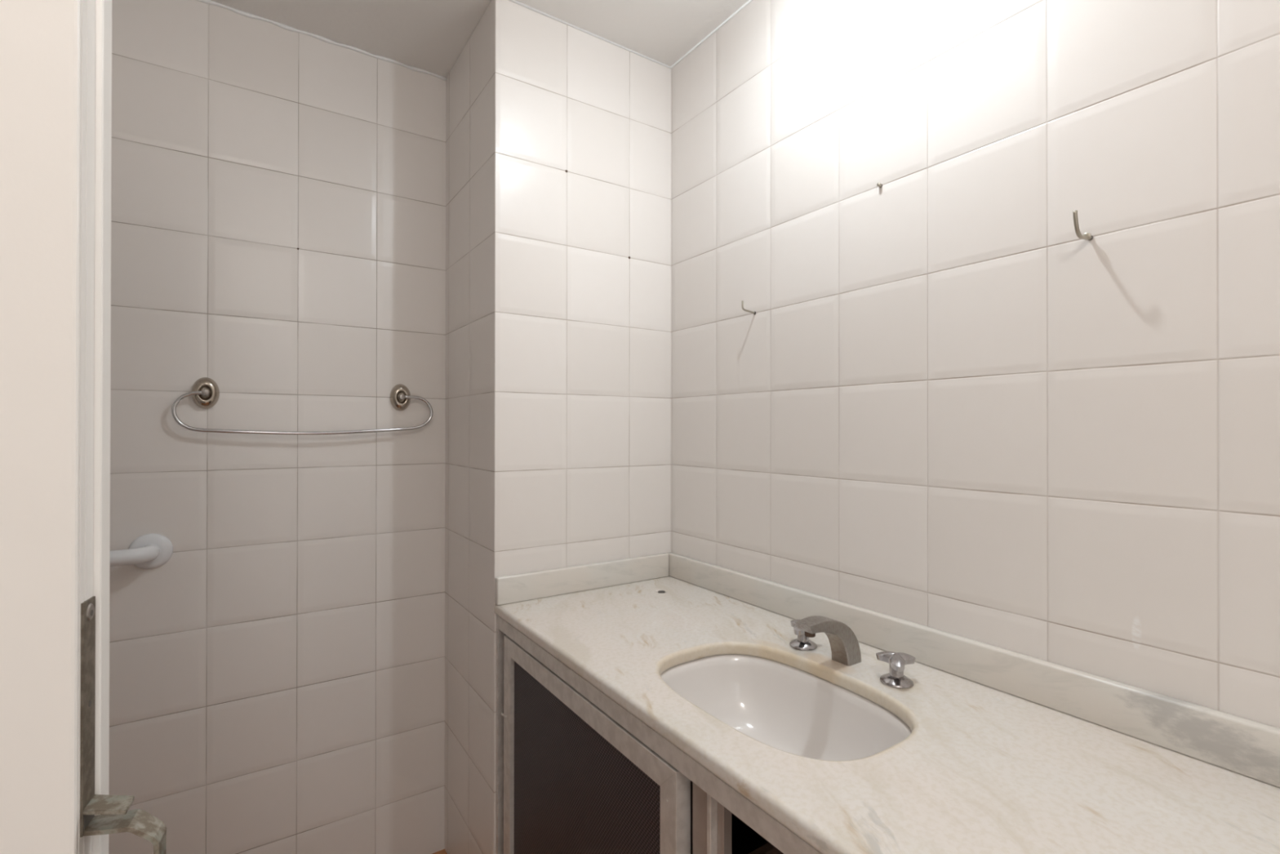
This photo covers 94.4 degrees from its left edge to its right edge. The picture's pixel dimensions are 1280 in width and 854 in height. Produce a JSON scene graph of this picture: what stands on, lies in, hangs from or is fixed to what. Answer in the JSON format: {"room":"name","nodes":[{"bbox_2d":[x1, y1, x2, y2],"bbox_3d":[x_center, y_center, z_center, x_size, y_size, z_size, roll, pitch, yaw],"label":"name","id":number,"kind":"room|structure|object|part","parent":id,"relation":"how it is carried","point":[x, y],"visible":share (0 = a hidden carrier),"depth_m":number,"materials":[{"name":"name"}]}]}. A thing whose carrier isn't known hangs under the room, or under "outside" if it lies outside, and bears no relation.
{"room":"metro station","nodes":[
{"label":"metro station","id":0,"kind":"room"},
{"bbox_2d":[108,0,445,853],"bbox_3d":[-1.257,0.109,1.468,1.500,2.396,0.100,0,0,-34],"label":"wall","id":1,"kind":"structure","parent":0,"point":[277,683],"depth_m":1.60,"materials":[{"name":"tile"}]},
{"bbox_2d":[110,533,173,568],"bbox_3d":[-1.413,0.302,1.257,0.660,0.086,0.076,0,0,-34],"label":"grab bar","id":2,"kind":"object","parent":1,"relation":"attached to","point":[152,550],"visible":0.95,"depth_m":1.43,"materials":[{"name":"white plastic"}]},
{"bbox_2d":[171,377,432,435],"bbox_3d":[-0.890,-0.054,1.628,0.624,0.150,0.041,0,0,-34],"label":"towel bar","id":3,"kind":"object","parent":1,"relation":"attached to","point":[205,393],"visible":1,"depth_m":1.53,"materials":[{"name":"silver metal"}]},
{"bbox_2d":[196,0,446,80],"bbox_3d":[-1.186,-1.086,1.457,1.401,0.014,0.011,0,0,-34],"label":"trim","id":4,"kind":"structure","parent":1,"relation":"attached to","point":[208,2],"depth_m":1.65,"materials":[{"name":"white paint"}]},
{"bbox_2d":[431,848,447,853],"bbox_3d":[-0.242,1.355,0.527,2.150,0.100,2.786,0,0,-34],"label":"floor","id":5,"kind":"structure","parent":0,"point":[443,851],"depth_m":1.82,"materials":[{"name":"tile"}]},
{"bbox_2d":[495,614,822,853],"bbox_3d":[0.409,0.887,0.812,0.549,0.840,1.964,0,0,-34],"label":"vanity cabinet","id":6,"kind":"object","parent":5,"relation":"on","point":[577,772],"visible":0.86,"depth_m":1.11,"materials":[{"name":"wood"}]},
{"bbox_3d":[-0.348,0.905,1.479,0.020,0.807,0.013,0,0,-34],"label":"post","id":7,"kind":"part","parent":6,"relation":"part of","materials":[{"name":"metal"}]},
{"bbox_3d":[-0.129,0.836,1.155,0.003,0.595,0.619,0,0,-34],"label":"door","id":8,"kind":"part","parent":6,"relation":"part of","materials":[{"name":"brown wood"}]},
{"bbox_3d":[-0.127,0.524,1.157,0.028,0.040,0.687,0,0,-34],"label":"door rail","id":9,"kind":"part","parent":6,"relation":"part of","materials":[{"name":"metal"}]},
{"bbox_3d":[0.096,0.903,0.856,0.025,0.807,0.034,0,0,-34],"label":"post","id":10,"kind":"part","parent":6,"relation":"part of","materials":[{"name":"brown metal"}]},
{"bbox_2d":[494,551,1279,853],"bbox_3d":[0.407,0.420,0.821,0.548,0.094,1.950,0,0,-34],"label":"countertop","id":11,"kind":"structure","parent":6,"relation":"on","point":[1006,751],"depth_m":0.83,"materials":[{"name":"stone"}]},
{"bbox_2d":[660,653,911,760],"bbox_3d":[0.223,0.543,0.999,0.312,0.153,0.469,0,0,-34],"label":"sink basin","id":12,"kind":"object","parent":11,"relation":"in","point":[779,705],"visible":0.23,"depth_m":1.13,"materials":[{"name":"white ceramic"}]},
{"bbox_2d":[789,619,817,650],"bbox_3d":[0.325,0.416,1.198,0.064,0.051,0.063,0,0,-34],"label":"handle","id":13,"kind":"object","parent":11,"relation":"on","point":[802,642],"visible":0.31,"depth_m":1.18,"materials":[{"name":"silver metal"}]},
{"bbox_3d":[0.325,0.401,1.198,0.064,0.020,0.062,0,0,-34],"label":"lever","id":14,"kind":"part","parent":13,"relation":"part of","materials":[{"name":"silver metal"}]},
{"bbox_3d":[0.330,0.417,1.196,0.023,0.029,0.023,0,0,-34],"label":"stem","id":15,"kind":"part","parent":13,"relation":"part of","materials":[{"name":"silver metal"}]},
{"bbox_2d":[795,615,861,666],"bbox_3d":[0.347,0.395,1.092,0.144,0.094,0.040,0,0,-34],"label":"faucet spout","id":16,"kind":"object","parent":11,"relation":"on","point":[844,644],"visible":1,"depth_m":1.09,"materials":[{"name":"silver metal"}]},
{"bbox_2d":[875,651,915,688],"bbox_3d":[0.443,0.416,1.029,0.064,0.051,0.063,0,0,-34],"label":"handle","id":17,"kind":"object","parent":11,"relation":"on","point":[895,678],"visible":1,"depth_m":1.01,"materials":[{"name":"silver metal"}]},
{"bbox_3d":[0.443,0.401,1.030,0.064,0.020,0.062,0,0,-34],"label":"lever","id":18,"kind":"part","parent":17,"relation":"part of","materials":[{"name":"silver metal"}]},
{"bbox_3d":[0.444,0.417,1.024,0.023,0.029,0.023,0,0,-34],"label":"stem","id":19,"kind":"part","parent":17,"relation":"part of","materials":[{"name":"silver metal"}]},
{"bbox_2d":[210,0,748,77],"bbox_3d":[-0.240,-1.141,0.535,2.150,0.100,2.786,0,0,-34],"label":"ceiling","id":20,"kind":"structure","parent":0,"point":[430,36],"depth_m":1.58,"materials":[{"name":"white paint"}]},
{"bbox_2d":[444,0,671,853],"bbox_3d":[-0.284,0.112,1.856,0.550,2.396,0.536,0,0,-34],"label":"wall pier","id":21,"kind":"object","parent":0,"point":[557,433],"visible":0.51,"depth_m":1.62,"materials":[{"name":"tile"}]},
{"bbox_2d":[671,0,1279,728],"bbox_3d":[0.611,0.110,1.101,0.100,2.396,2.786,0,0,-34],"label":"wall","id":22,"kind":"structure","parent":0,"point":[943,405],"depth_m":1.01,"materials":[{"name":"tile"}]},
{"bbox_2d":[508,0,752,68],"bbox_3d":[0.464,-1.087,0.745,0.552,0.007,2.153,0,0,-34],"label":"trim","id":23,"kind":"structure","parent":22,"relation":"attached to","point":[513,1],"depth_m":1.62,"materials":[{"name":"white paint"}]},
{"bbox_2d":[741,300,755,314],"bbox_3d":[0.271,-0.298,1.481,0.045,0.030,0.008,0,0,-34],"label":"wall hook","id":24,"kind":"object","parent":22,"relation":"attached to","point":[742,304],"visible":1,"depth_m":1.47,"materials":[{"name":"silver metal"}]},
{"bbox_2d":[876,182,882,187],"bbox_3d":[0.484,-0.488,1.197,0.009,0.008,0.008,0,0,-34],"label":"wall hook","id":25,"kind":"object","parent":22,"relation":"attached to","point":[879,184],"visible":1,"depth_m":1.20,"materials":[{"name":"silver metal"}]},
{"bbox_2d":[1072,210,1093,240],"bbox_3d":[0.661,-0.299,0.886,0.057,0.038,0.010,0,0,-34],"label":"wall hook","id":26,"kind":"object","parent":22,"relation":"attached to","point":[1086,236],"visible":1,"depth_m":0.88,"materials":[{"name":"silver metal"}]},
{"bbox_3d":[-1.066,0.104,-0.080,0.100,2.396,2.686,0,0,-34],"label":"wall","id":27,"kind":"structure","parent":0,"visible":0},
{"bbox_2d":[0,0,166,853],"bbox_3d":[-0.688,0.248,0.217,0.829,2.088,0.046,0,0,-25],"label":"door","id":28,"kind":"structure","parent":27,"relation":"in","point":[55,55],"depth_m":0.35,"materials":[{"name":"white paint"}]},
{"bbox_3d":[-0.326,0.276,0.375,0.041,0.058,0.019,0,0,-20],"label":"lever handle","id":29,"kind":"part","parent":28,"relation":"part of","materials":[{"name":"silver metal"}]}
]}

